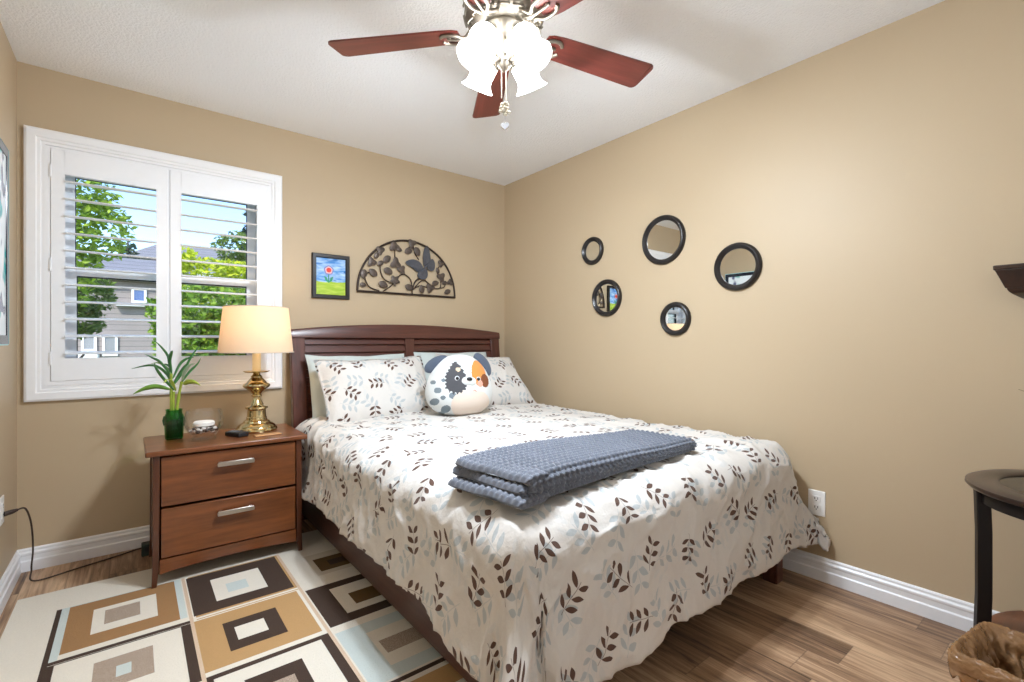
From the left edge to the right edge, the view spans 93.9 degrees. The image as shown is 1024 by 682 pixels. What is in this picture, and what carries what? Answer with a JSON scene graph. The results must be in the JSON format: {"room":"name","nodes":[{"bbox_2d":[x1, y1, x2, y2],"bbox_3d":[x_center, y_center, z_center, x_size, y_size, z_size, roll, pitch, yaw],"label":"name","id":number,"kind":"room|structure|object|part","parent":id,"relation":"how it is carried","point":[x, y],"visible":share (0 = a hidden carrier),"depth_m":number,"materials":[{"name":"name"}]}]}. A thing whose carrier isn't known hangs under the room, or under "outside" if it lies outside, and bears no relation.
{"room":"bedroom","nodes":[
{"label":"bedroom","id":0,"kind":"room"},
{"bbox_2d":[0,21,16,578],"bbox_3d":[-1.260,-0.120,0.761,0.160,2.440,3.750,0,0,-38],"label":"wall","id":1,"kind":"structure","parent":0,"point":[8,62],"depth_m":2.16,"materials":[{"name":"beige paint"}]},
{"bbox_2d":[0,495,3,525],"bbox_3d":[-2.135,0.705,2.001,0.008,0.116,0.072,0,0,-38],"label":"wall outlet","id":2,"kind":"object","parent":1,"relation":"attached to","point":[2,496],"visible":1,"depth_m":1.99,"materials":[{"name":"white plastic"}]},
{"bbox_2d":[0,138,8,345],"bbox_3d":[-1.774,-0.386,1.569,0.038,0.799,0.955,0,0,-38],"label":"framed print","id":3,"kind":"object","parent":1,"relation":"attached to","point":[4,152],"visible":1,"depth_m":1.90},
{"bbox_2d":[0,551,20,615],"bbox_3d":[-1.185,1.046,0.809,0.017,0.108,3.733,0,0,-38],"label":"baseboard","id":4,"kind":"structure","parent":1,"relation":"attached to","point":[11,575],"depth_m":2.08,"materials":[{"name":"white paint"}]},
{"bbox_2d":[17,61,503,549],"bbox_3d":[-1.264,-0.120,3.253,3.250,2.440,0.160,0,0,-38],"label":"wall","id":5,"kind":"structure","parent":0,"point":[83,469],"depth_m":2.89,"materials":[{"name":"beige paint"}]},
{"bbox_2d":[17,525,149,572],"bbox_3d":[-1.208,1.046,3.184,2.930,0.108,0.017,0,0,-38],"label":"baseboard","id":6,"kind":"structure","parent":5,"relation":"attached to","point":[58,553],"depth_m":2.42,"materials":[{"name":"white paint"}]},
{"bbox_2d":[24,125,281,401],"bbox_3d":[-1.934,-0.374,2.698,1.140,1.325,0.176,0,0,-38],"label":"window","id":7,"kind":"structure","parent":5,"relation":"in","point":[35,138],"depth_m":2.47,"materials":[{"name":"white paint"}]},
{"bbox_2d":[49,148,167,380],"bbox_3d":[-2.085,-0.378,2.494,0.471,1.144,0.079,0,0,-38],"label":"plantation shutter","id":8,"kind":"object","parent":7,"relation":"attached to","point":[64,163],"visible":0.98,"depth_m":2.45,"materials":[{"name":"white paint"}]},
{"bbox_3d":[-1.974,-0.622,2.748,0.884,0.570,0.028,0,0,-38],"label":"sash","id":9,"kind":"part","parent":7,"relation":"part of","materials":[{"name":"white plastic"}]},
{"bbox_3d":[-1.954,-0.116,2.724,0.884,0.543,0.028,0,0,-38],"label":"sash","id":10,"kind":"part","parent":7,"relation":"part of","materials":[{"name":"white plastic"}]},
{"bbox_2d":[170,170,267,376],"bbox_3d":[-1.703,-0.378,2.797,0.487,1.144,0.079,0,0,-38],"label":"plantation shutter","id":11,"kind":"object","parent":7,"relation":"attached to","point":[181,183],"visible":0.76,"depth_m":2.75,"materials":[{"name":"white paint"}]},
{"bbox_3d":[-1.965,-0.373,2.738,0.976,1.159,0.075,0,0,-38],"label":"frame","id":12,"kind":"part","parent":7,"relation":"part of","materials":[{"name":"white plastic"}]},
{"bbox_2d":[168,170,169,353],"bbox_3d":[-1.895,-0.378,2.641,0.008,1.140,0.010,0,0,-38],"label":"trim","id":13,"kind":"structure","parent":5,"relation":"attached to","point":[168,170],"depth_m":2.64,"materials":[{"name":"white paint"}]},
{"bbox_2d":[311,252,349,299],"bbox_3d":[-1.205,-0.435,3.182,0.244,0.294,0.024,0,0,-38],"label":"framed picture","id":14,"kind":"object","parent":5,"relation":"attached to","point":[330,274],"visible":1,"depth_m":3.18},
{"bbox_2d":[356,239,455,297],"bbox_3d":[-0.756,-0.553,3.530,0.795,0.417,0.037,0,0,-38],"label":"metal wall art","id":15,"kind":"object","parent":5,"relation":"attached to","point":[429,263],"visible":1,"depth_m":3.53,"materials":[{"name":"metal"}]},
{"bbox_2d":[0,0,944,185],"bbox_3d":[-0.049,-1.400,1.721,3.250,0.120,4.070,0,0,-38],"label":"ceiling","id":16,"kind":"structure","parent":0,"point":[273,63],"depth_m":2.28,"materials":[{"name":"white"}]},
{"bbox_2d":[328,0,652,129],"bbox_3d":[0.005,-1.053,1.720,1.278,0.574,1.261,0,0,-38],"label":"ceiling fan","id":17,"kind":"object","parent":16,"relation":"hanging from","point":[502,37],"visible":1,"depth_m":1.74,"materials":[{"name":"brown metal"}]},
{"bbox_3d":[-0.435,-1.125,1.798,0.495,0.006,0.140,0,11,9],"label":"blade","id":18,"kind":"part","parent":17,"relation":"part of","materials":[{"name":"brown wood"}]},
{"bbox_3d":[-0.114,-1.022,1.640,0.150,0.163,0.124,0,0,-38],"label":"lamp shade","id":19,"kind":"part","parent":17,"relation":"part of","materials":[{"name":"white glass"}]},
{"bbox_3d":[-0.121,-1.022,1.819,0.124,0.163,0.150,0,0,-38],"label":"lamp shade","id":20,"kind":"part","parent":17,"relation":"part of","materials":[{"name":"white glass"}]},
{"bbox_3d":[-0.215,-1.125,1.366,0.140,0.006,0.495,12,6,27],"label":"blade","id":21,"kind":"part","parent":17,"relation":"part of","materials":[{"name":"brown wood"}]},
{"bbox_3d":[-0.104,-1.038,1.654,0.044,0.044,0.044,0,0,-38],"label":"bulb","id":22,"kind":"part","parent":17,"relation":"part of","materials":[{"name":"white glass"}]},
{"bbox_3d":[-0.091,-1.125,2.140,0.140,0.006,0.495,-11,2,-9],"label":"blade","id":23,"kind":"part","parent":17,"relation":"part of","materials":[{"name":"brown wood"}]},
{"bbox_3d":[-0.030,-0.931,1.733,0.021,0.143,0.005,0,0,0],"label":"pull chain","id":24,"kind":"part","parent":17,"relation":"part of","materials":[{"name":"silver metal"}]},
{"bbox_3d":[0.051,-1.038,1.656,0.044,0.044,0.044,0,0,-38],"label":"bulb","id":25,"kind":"part","parent":17,"relation":"part of","materials":[{"name":"white glass"}]},
{"bbox_3d":[0.059,-1.022,1.826,0.150,0.163,0.124,0,0,-38],"label":"lamp shade","id":26,"kind":"part","parent":17,"relation":"part of","materials":[{"name":"white glass"}]},
{"bbox_3d":[0.065,-1.022,1.647,0.124,0.163,0.150,0,0,-38],"label":"lamp shade","id":27,"kind":"part","parent":17,"relation":"part of","materials":[{"name":"white glass"}]},
{"bbox_3d":[0.264,-1.125,1.441,0.495,0.006,0.140,0,-11,45],"label":"blade","id":28,"kind":"part","parent":17,"relation":"part of","materials":[{"name":"brown wood"}]},
{"bbox_3d":[0.340,-1.125,1.920,0.495,0.006,0.140,0,-11,-27],"label":"blade","id":29,"kind":"part","parent":17,"relation":"part of","materials":[{"name":"brown wood"}]},
{"bbox_2d":[0,519,965,681],"bbox_3d":[-0.049,1.160,1.721,3.250,0.120,4.070,0,0,-38],"label":"floor","id":30,"kind":"structure","parent":0,"point":[800,628],"depth_m":1.78,"materials":[{"name":"brown wood"}]},
{"bbox_2d":[4,507,140,581],"bbox_3d":[-1.997,0.906,2.374,0.158,0.389,0.771,0,0,31],"label":"power cable","id":31,"kind":"object","parent":30,"relation":"on","point":[9,512],"visible":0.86,"depth_m":2.18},
{"bbox_2d":[141,541,149,556],"bbox_3d":[-1.888,1.071,2.482,0.057,0.058,0.062,0,0,-38],"label":"power adapter","id":32,"kind":"object","parent":30,"relation":"on","point":[144,545],"visible":0.52,"depth_m":2.45,"materials":[{"name":"black plastic"}]},
{"bbox_2d":[0,530,466,681],"bbox_3d":[-0.923,1.095,1.771,1.518,0.010,1.835,0,0,-38],"label":"area rug","id":33,"kind":"object","parent":30,"relation":"on","point":[279,612],"visible":0.83,"depth_m":1.83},
{"bbox_2d":[143,423,306,588],"bbox_3d":[-1.469,0.786,2.460,0.673,0.607,0.468,0,0,-38],"label":"nightstand","id":34,"kind":"object","parent":33,"relation":"on","point":[213,495],"visible":1,"depth_m":2.29,"materials":[{"name":"brown wood"}]},
{"bbox_3d":[-1.833,0.798,2.438,0.030,0.583,0.026,0,0,-38],"label":"leg","id":35,"kind":"part","parent":34,"relation":"part of","materials":[{"name":"brown wood"}]},
{"bbox_3d":[-1.585,0.798,2.126,0.030,0.583,0.026,0,0,-38],"label":"leg","id":36,"kind":"part","parent":34,"relation":"part of","materials":[{"name":"brown wood"}]},
{"bbox_2d":[132,341,200,439],"bbox_3d":[-1.725,0.238,2.367,0.385,0.490,0.161,0,0,0],"label":"bamboo","id":37,"kind":"object","parent":34,"relation":"on","point":[174,420],"visible":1,"depth_m":2.37,"materials":[{"name":"green plant"}]},
{"bbox_2d":[162,408,185,439],"bbox_3d":[-1.687,0.410,2.387,0.094,0.146,0.080,0,0,-38],"label":"vase","id":38,"kind":"object","parent":34,"relation":"on","point":[174,421],"depth_m":2.36,"materials":[{"name":"green glass"}]},
{"bbox_3d":[-1.462,0.626,2.454,0.562,0.220,0.386,0,0,-38],"label":"drawer","id":39,"kind":"part","parent":34,"relation":"part of","materials":[{"name":"brown wood"}]},
{"bbox_3d":[-1.462,0.857,2.454,0.562,0.218,0.386,0,0,-38],"label":"drawer","id":40,"kind":"part","parent":34,"relation":"part of","materials":[{"name":"brown wood"}]},
{"bbox_3d":[-1.325,0.575,2.296,0.156,0.022,0.033,0,0,-38],"label":"handle","id":41,"kind":"part","parent":34,"relation":"part of","materials":[{"name":"silver metal"}]},
{"bbox_3d":[-1.325,0.807,2.296,0.156,0.022,0.033,0,0,-38],"label":"handle","id":42,"kind":"part","parent":34,"relation":"part of","materials":[{"name":"silver metal"}]},
{"bbox_2d":[225,430,248,437],"bbox_3d":[-1.413,0.470,2.455,0.110,0.025,0.056,0,0,24],"label":"remote control","id":43,"kind":"object","parent":34,"relation":"on","point":[233,433],"visible":1,"depth_m":2.44,"materials":[{"name":"black plastic"}]},
{"bbox_2d":[216,305,293,433],"bbox_3d":[-1.398,0.145,2.617,0.375,0.675,0.375,0,0,-38],"label":"table lamp","id":44,"kind":"object","parent":34,"relation":"on","point":[256,330],"visible":1,"depth_m":2.51,"materials":[{"name":"gold metal"}]},
{"bbox_3d":[-1.398,-0.065,2.617,0.370,0.245,0.370,0,0,-38],"label":"lamp shade","id":45,"kind":"part","parent":44,"relation":"part of","materials":[{"name":"beige fabric"}]},
{"bbox_2d":[253,432,281,436],"bbox_3d":[-1.269,0.480,2.483,0.124,0.006,0.052,0,0,-41],"label":"wooden coaster","id":46,"kind":"object","parent":34,"relation":"on","point":[272,433],"visible":1,"depth_m":2.46,"materials":[{"name":"brown wood"}]},
{"bbox_3d":[-1.115,0.798,2.499,0.030,0.583,0.026,0,0,-38],"label":"leg","id":47,"kind":"part","parent":34,"relation":"part of","materials":[{"name":"brown wood"}]},
{"bbox_2d":[289,325,782,681],"bbox_3d":[-0.068,0.487,2.624,1.626,1.225,2.298,0,0,-38],"label":"bed","id":48,"kind":"object","parent":30,"relation":"on","point":[409,339],"visible":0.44,"depth_m":3.01,"materials":[{"name":"brown wood"}]},
{"bbox_3d":[-1.337,0.531,2.991,0.085,1.137,0.127,0,0,-38],"label":"post","id":49,"kind":"part","parent":48,"relation":"part of","materials":[{"name":"brown wood"}]},
{"bbox_3d":[-1.034,0.224,3.230,0.688,0.516,0.099,0,0,-38],"label":"slat panel","id":50,"kind":"part","parent":48,"relation":"part of","materials":[{"name":"brown wood"}]},
{"bbox_3d":[-0.638,0.895,2.134,0.030,0.320,2.170,0,0,-38],"label":"rail","id":51,"kind":"part","parent":48,"relation":"part of","materials":[{"name":"brown wood"}]},
{"bbox_3d":[-0.759,-0.075,3.496,1.626,0.099,0.072,0,0,-38],"label":"rail","id":52,"kind":"part","parent":48,"relation":"part of","materials":[{"name":"brown wood"}]},
{"bbox_3d":[-0.439,0.224,3.702,0.690,0.516,0.099,0,0,-38],"label":"slat panel","id":53,"kind":"part","parent":48,"relation":"part of","materials":[{"name":"brown wood"}]},
{"bbox_3d":[-0.136,0.531,3.944,0.085,1.137,0.127,0,0,-38],"label":"post","id":54,"kind":"part","parent":48,"relation":"part of","materials":[{"name":"brown wood"}]},
{"bbox_3d":[1.203,0.895,2.206,0.065,0.410,0.065,0,0,-38],"label":"leg","id":55,"kind":"part","parent":48,"relation":"part of","materials":[{"name":"brown wood"}]},
{"bbox_3d":[-0.038,0.660,2.585,1.450,0.269,2.080,0,0,-38],"label":"mattress","id":56,"kind":"object","parent":48,"relation":"on","visible":0},
{"bbox_2d":[295,403,830,681],"bbox_3d":[0.048,0.757,2.505,1.859,0.658,2.268,0,0,-38],"label":"duvet","id":57,"kind":"object","parent":56,"relation":"on","point":[584,583],"visible":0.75,"depth_m":1.58,"materials":[{"name":"white fabric"}]},
{"bbox_2d":[305,353,403,418],"bbox_3d":[-0.974,0.288,3.114,0.684,0.421,0.213,0,0,-38],"label":"pillow","id":58,"kind":"object","parent":57,"relation":"on","point":[317,397],"visible":0.12,"depth_m":2.92,"materials":[{"name":"white fabric"}]},
{"bbox_2d":[313,356,431,422],"bbox_3d":[-0.820,0.303,2.983,0.755,0.420,0.286,0,0,-38],"label":"pillow sham","id":59,"kind":"object","parent":57,"relation":"on","point":[354,390],"visible":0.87,"depth_m":2.87,"materials":[{"name":"white fabric"}]},
{"bbox_2d":[413,352,485,379],"bbox_3d":[-0.392,0.280,3.571,0.685,0.418,0.219,0,0,-38],"label":"pillow","id":60,"kind":"object","parent":57,"relation":"on","point":[426,356],"visible":0.08,"depth_m":3.45,"materials":[{"name":"white fabric"}]},
{"bbox_2d":[424,353,491,415],"bbox_3d":[-0.327,0.262,2.928,0.415,0.387,0.311,0,0,-9],"label":"plush dog","id":61,"kind":"object","parent":57,"relation":"on","point":[458,384],"visible":0.92,"depth_m":2.82},
{"bbox_2d":[435,353,535,404],"bbox_3d":[-0.181,0.285,3.469,0.720,0.406,0.316,0,0,-29],"label":"pillow sham","id":62,"kind":"object","parent":57,"relation":"on","point":[508,388],"visible":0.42,"depth_m":3.44,"materials":[{"name":"white fabric"}]},
{"bbox_2d":[448,429,696,509],"bbox_3d":[0.277,0.411,1.768,1.067,0.103,0.354,0,0,-44],"label":"knit blanket","id":63,"kind":"object","parent":57,"relation":"on","point":[521,476],"visible":1,"depth_m":1.52,"materials":[{"name":"fabric"}]},
{"bbox_2d":[965,469,1023,632],"bbox_3d":[1.695,0.769,1.377,0.568,0.662,0.568,0,0,-38],"label":"round side table","id":64,"kind":"object","parent":30,"relation":"on","point":[1001,490],"visible":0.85,"depth_m":1.50,"materials":[{"name":"brown wood"}]},
{"bbox_3d":[1.490,0.781,1.521,0.050,0.638,0.048,0,0,35],"label":"leg","id":65,"kind":"part","parent":64,"relation":"part of","materials":[{"name":"brown wood"}]},
{"bbox_2d":[992,611,1023,632],"bbox_3d":[1.695,0.909,1.377,0.464,0.018,0.464,0,0,-38],"label":"shelf","id":66,"kind":"object","parent":64,"relation":"attached to","point":[1014,620],"depth_m":1.55,"materials":[{"name":"brown wood"}]},
{"bbox_3d":[1.368,0.970,1.217,0.309,0.260,0.346,0,0,-38],"label":"basket","id":67,"kind":"object","parent":30,"relation":"on","visible":0},
{"bbox_2d":[947,621,1023,681],"bbox_3d":[1.368,0.949,1.217,0.287,0.258,0.337,0,0,-30],"label":"liner","id":68,"kind":"object","parent":67,"relation":"in","point":[989,651],"visible":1,"depth_m":1.33,"materials":[{"name":"brown"}]},
{"bbox_2d":[504,0,1023,611],"bbox_3d":[1.162,-0.120,2.681,0.160,2.440,3.750,0,0,-38],"label":"wall","id":69,"kind":"structure","parent":0,"point":[875,178],"depth_m":2.15,"materials":[{"name":"beige paint"}]},
{"bbox_2d":[581,237,603,264],"bbox_3d":[0.552,-0.630,3.302,0.024,0.192,0.192,0,0,-38],"label":"round mirror","id":70,"kind":"object","parent":69,"relation":"attached to","point":[592,251],"visible":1,"depth_m":3.30,"materials":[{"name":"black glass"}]},
{"bbox_2d":[586,241,598,259],"bbox_3d":[0.559,-0.630,3.307,0.004,0.134,0.134,0,0,-38],"label":"mirror glass","id":71,"kind":"object","parent":70,"relation":"attached to","point":[592,247],"depth_m":3.31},
{"bbox_2d":[592,279,621,315],"bbox_3d":[0.630,-0.296,3.203,0.024,0.248,0.248,0,0,-38],"label":"round mirror","id":72,"kind":"object","parent":69,"relation":"attached to","point":[607,294],"visible":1,"depth_m":3.20,"materials":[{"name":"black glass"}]},
{"bbox_2d":[596,284,616,311],"bbox_3d":[0.638,-0.296,3.208,0.004,0.190,0.190,0,0,-38],"label":"mirror glass","id":73,"kind":"object","parent":72,"relation":"attached to","point":[606,294],"depth_m":3.21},
{"bbox_2d":[642,215,685,264],"bbox_3d":[0.901,-0.612,2.861,0.024,0.294,0.294,0,0,-38],"label":"round mirror","id":74,"kind":"object","parent":69,"relation":"attached to","point":[664,238],"visible":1,"depth_m":2.86,"materials":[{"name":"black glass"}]},
{"bbox_2d":[647,220,679,258],"bbox_3d":[0.908,-0.612,2.867,0.004,0.236,0.236,0,0,-38],"label":"mirror glass","id":75,"kind":"object","parent":74,"relation":"attached to","point":[663,236],"depth_m":2.86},
{"bbox_2d":[660,302,690,335],"bbox_3d":[0.952,-0.136,2.797,0.024,0.198,0.198,0,0,-38],"label":"round mirror","id":76,"kind":"object","parent":69,"relation":"attached to","point":[675,318],"visible":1,"depth_m":2.80,"materials":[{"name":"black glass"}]},
{"bbox_2d":[665,307,685,329],"bbox_3d":[0.959,-0.136,2.803,0.004,0.140,0.140,0,0,-38],"label":"mirror glass","id":77,"kind":"object","parent":76,"relation":"attached to","point":[675,317],"depth_m":2.80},
{"bbox_2d":[714,242,761,290],"bbox_3d":[1.180,-0.396,2.510,0.024,0.252,0.252,0,0,-38],"label":"round mirror","id":78,"kind":"object","parent":69,"relation":"attached to","point":[737,266],"visible":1,"depth_m":2.51,"materials":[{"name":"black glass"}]},
{"bbox_2d":[720,248,754,284],"bbox_3d":[1.187,-0.396,2.516,0.004,0.194,0.194,0,0,-38],"label":"mirror glass","id":79,"kind":"object","parent":78,"relation":"attached to","point":[737,265],"depth_m":2.51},
{"bbox_2d":[808,489,824,516],"bbox_3d":[1.417,0.748,2.224,0.008,0.116,0.072,0,0,-38],"label":"wall outlet","id":80,"kind":"object","parent":69,"relation":"attached to","point":[816,499],"visible":0.96,"depth_m":2.22,"materials":[{"name":"white plastic"}]},
{"bbox_2d":[812,495,820,501],"bbox_3d":[1.415,0.728,2.222,0.003,0.028,0.034,0,0,-38],"label":"socket","id":81,"kind":"object","parent":80,"relation":"attached to","point":[815,498],"depth_m":2.22,"materials":[{"name":"white plastic"}]},
{"bbox_2d":[812,503,820,510],"bbox_3d":[1.415,0.768,2.222,0.003,0.028,0.034,0,0,-38],"label":"socket","id":82,"kind":"object","parent":80,"relation":"attached to","point":[815,506],"depth_m":2.22,"materials":[{"name":"white plastic"}]},
{"bbox_2d":[783,548,999,631],"bbox_3d":[1.098,1.046,2.619,0.017,0.108,3.733,0,0,-38],"label":"baseboard","id":83,"kind":"structure","parent":69,"relation":"attached to","point":[947,610],"depth_m":2.01,"materials":[{"name":"white paint"}]},
{"bbox_2d":[993,263,1023,298],"bbox_3d":[1.916,-0.201,1.493,0.134,0.135,0.572,0,0,-38],"label":"wall shelf","id":84,"kind":"object","parent":69,"relation":"attached to","point":[1011,276],"visible":1,"depth_m":1.65,"materials":[{"name":"brown wood"}]},
{"bbox_3d":[1.925,-0.161,1.501,0.110,0.055,0.508,0,0,-38],"label":"cove moulding","id":85,"kind":"part","parent":84,"relation":"part of","materials":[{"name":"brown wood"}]},
{"label":"outside","id":86,"kind":"structure","parent":0,"visible":0},
{"bbox_3d":[-28.086,3.650,39.440,120.000,0.300,89.800,0,0,-38],"label":"ground","id":87,"kind":"structure","parent":86,"visible":0},
{"bbox_2d":[77,266,118,357],"bbox_3d":[-8.885,0.963,9.229,1.992,5.093,1.503,0,0,-21],"label":"young tree","id":88,"kind":"object","parent":87,"relation":"on","point":[92,310],"visible":0.23,"depth_m":9.49,"materials":[{"name":"green plant"}]},
{"bbox_2d":[76,179,137,306],"bbox_3d":[-7.595,0.143,7.268,3.059,6.738,2.043,0,0,-38],"label":"maple tree","id":89,"kind":"object","parent":87,"relation":"on","point":[107,212],"visible":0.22,"depth_m":7.60,"materials":[{"name":"green plant"}]},
{"bbox_2d":[119,241,140,258],"bbox_3d":[-17.068,-0.504,21.173,4.258,8.009,3.911,0,0,-38],"label":"conifer","id":90,"kind":"object","parent":87,"relation":"on","point":[129,249],"visible":0.03,"depth_m":21.21,"materials":[{"name":"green plant"}]},
{"bbox_2d":[78,256,192,357],"bbox_3d":[-13.373,0.215,16.011,4.290,6.570,7.400,0,0,-38],"label":"house","id":91,"kind":"structure","parent":87,"relation":"on","point":[127,264],"depth_m":14.25,"materials":[{"name":"grey"}]},
{"bbox_3d":[-12.081,0.029,13.653,0.214,0.343,0.040,0,0,-38],"label":"pane","id":92,"kind":"part","parent":91,"relation":"part of","materials":[{"name":"white glass"}]},
{"bbox_3d":[-11.721,0.103,13.938,0.223,0.497,0.040,0,0,-38],"label":"pane","id":93,"kind":"part","parent":91,"relation":"part of","materials":[{"name":"white glass"}]},
{"bbox_3d":[-11.239,-1.087,14.225,0.842,0.050,0.250,0,0,-38],"label":"belt trim","id":94,"kind":"part","parent":91,"relation":"part of","materials":[{"name":"white wood"}]},
{"bbox_3d":[-11.199,-1.395,14.352,0.237,0.316,0.040,0,0,-38],"label":"pane","id":95,"kind":"part","parent":91,"relation":"part of","materials":[{"name":"blue glass"}]},
{"bbox_2d":[129,244,241,354],"bbox_3d":[-17.926,-0.974,26.949,6.368,8.948,6.800,0,0,-38],"label":"gabled house","id":96,"kind":"structure","parent":87,"relation":"on","point":[150,251],"depth_m":25.23,"materials":[{"name":"white"}]},
{"bbox_2d":[144,285,244,355],"bbox_3d":[-4.332,1.344,7.421,2.264,4.511,1.252,0,0,-38],"label":"leafy bush","id":97,"kind":"object","parent":87,"relation":"on","point":[215,314],"visible":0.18,"depth_m":6.92,"materials":[{"name":"green plant"}]},
{"bbox_2d":[182,246,245,316],"bbox_3d":[-5.254,0.902,8.792,1.546,5.220,1.842,0,0,16],"label":"tree","id":98,"kind":"object","parent":87,"relation":"on","point":[225,271],"visible":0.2,"depth_m":8.45,"materials":[{"name":"green plant"}]},
{"bbox_2d":[210,230,245,277],"bbox_3d":[-11.384,-0.682,21.402,3.693,8.393,2.380,0,0,-38],"label":"round tree","id":99,"kind":"object","parent":87,"relation":"on","point":[240,256],"visible":0.15,"depth_m":20.43,"materials":[{"name":"green plant"}]},
{"bbox_2d":[231,212,245,302],"bbox_3d":[-12.759,-2.666,24.126,3.503,12.331,3.280,0,0,-38],"label":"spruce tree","id":100,"kind":"object","parent":87,"relation":"on","point":[244,214],"visible":0.02,"depth_m":23.67,"materials":[{"name":"green plant"}]},
{"bbox_3d":[-1.520,0.409,2.358,0.170,0.148,0.170,0,0,-38],"label":"glass bowl","id":101,"kind":"object","parent":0,"visible":0},
{"bbox_2d":[189,425,217,433],"bbox_3d":[-1.522,0.431,2.360,0.125,0.036,0.120,0,0,-38],"label":"pebbles","id":102,"kind":"object","parent":101,"relation":"in","point":[199,430],"visible":0.91,"depth_m":2.33,"materials":[{"name":"white stone"}]},
{"bbox_2d":[193,420,214,426],"bbox_3d":[-1.520,0.402,2.358,0.092,0.023,0.092,0,0,-38],"label":"tealight candle","id":103,"kind":"object","parent":102,"relation":"on","point":[201,423],"visible":1,"depth_m":2.33,"materials":[{"name":"white wax"}]}
]}

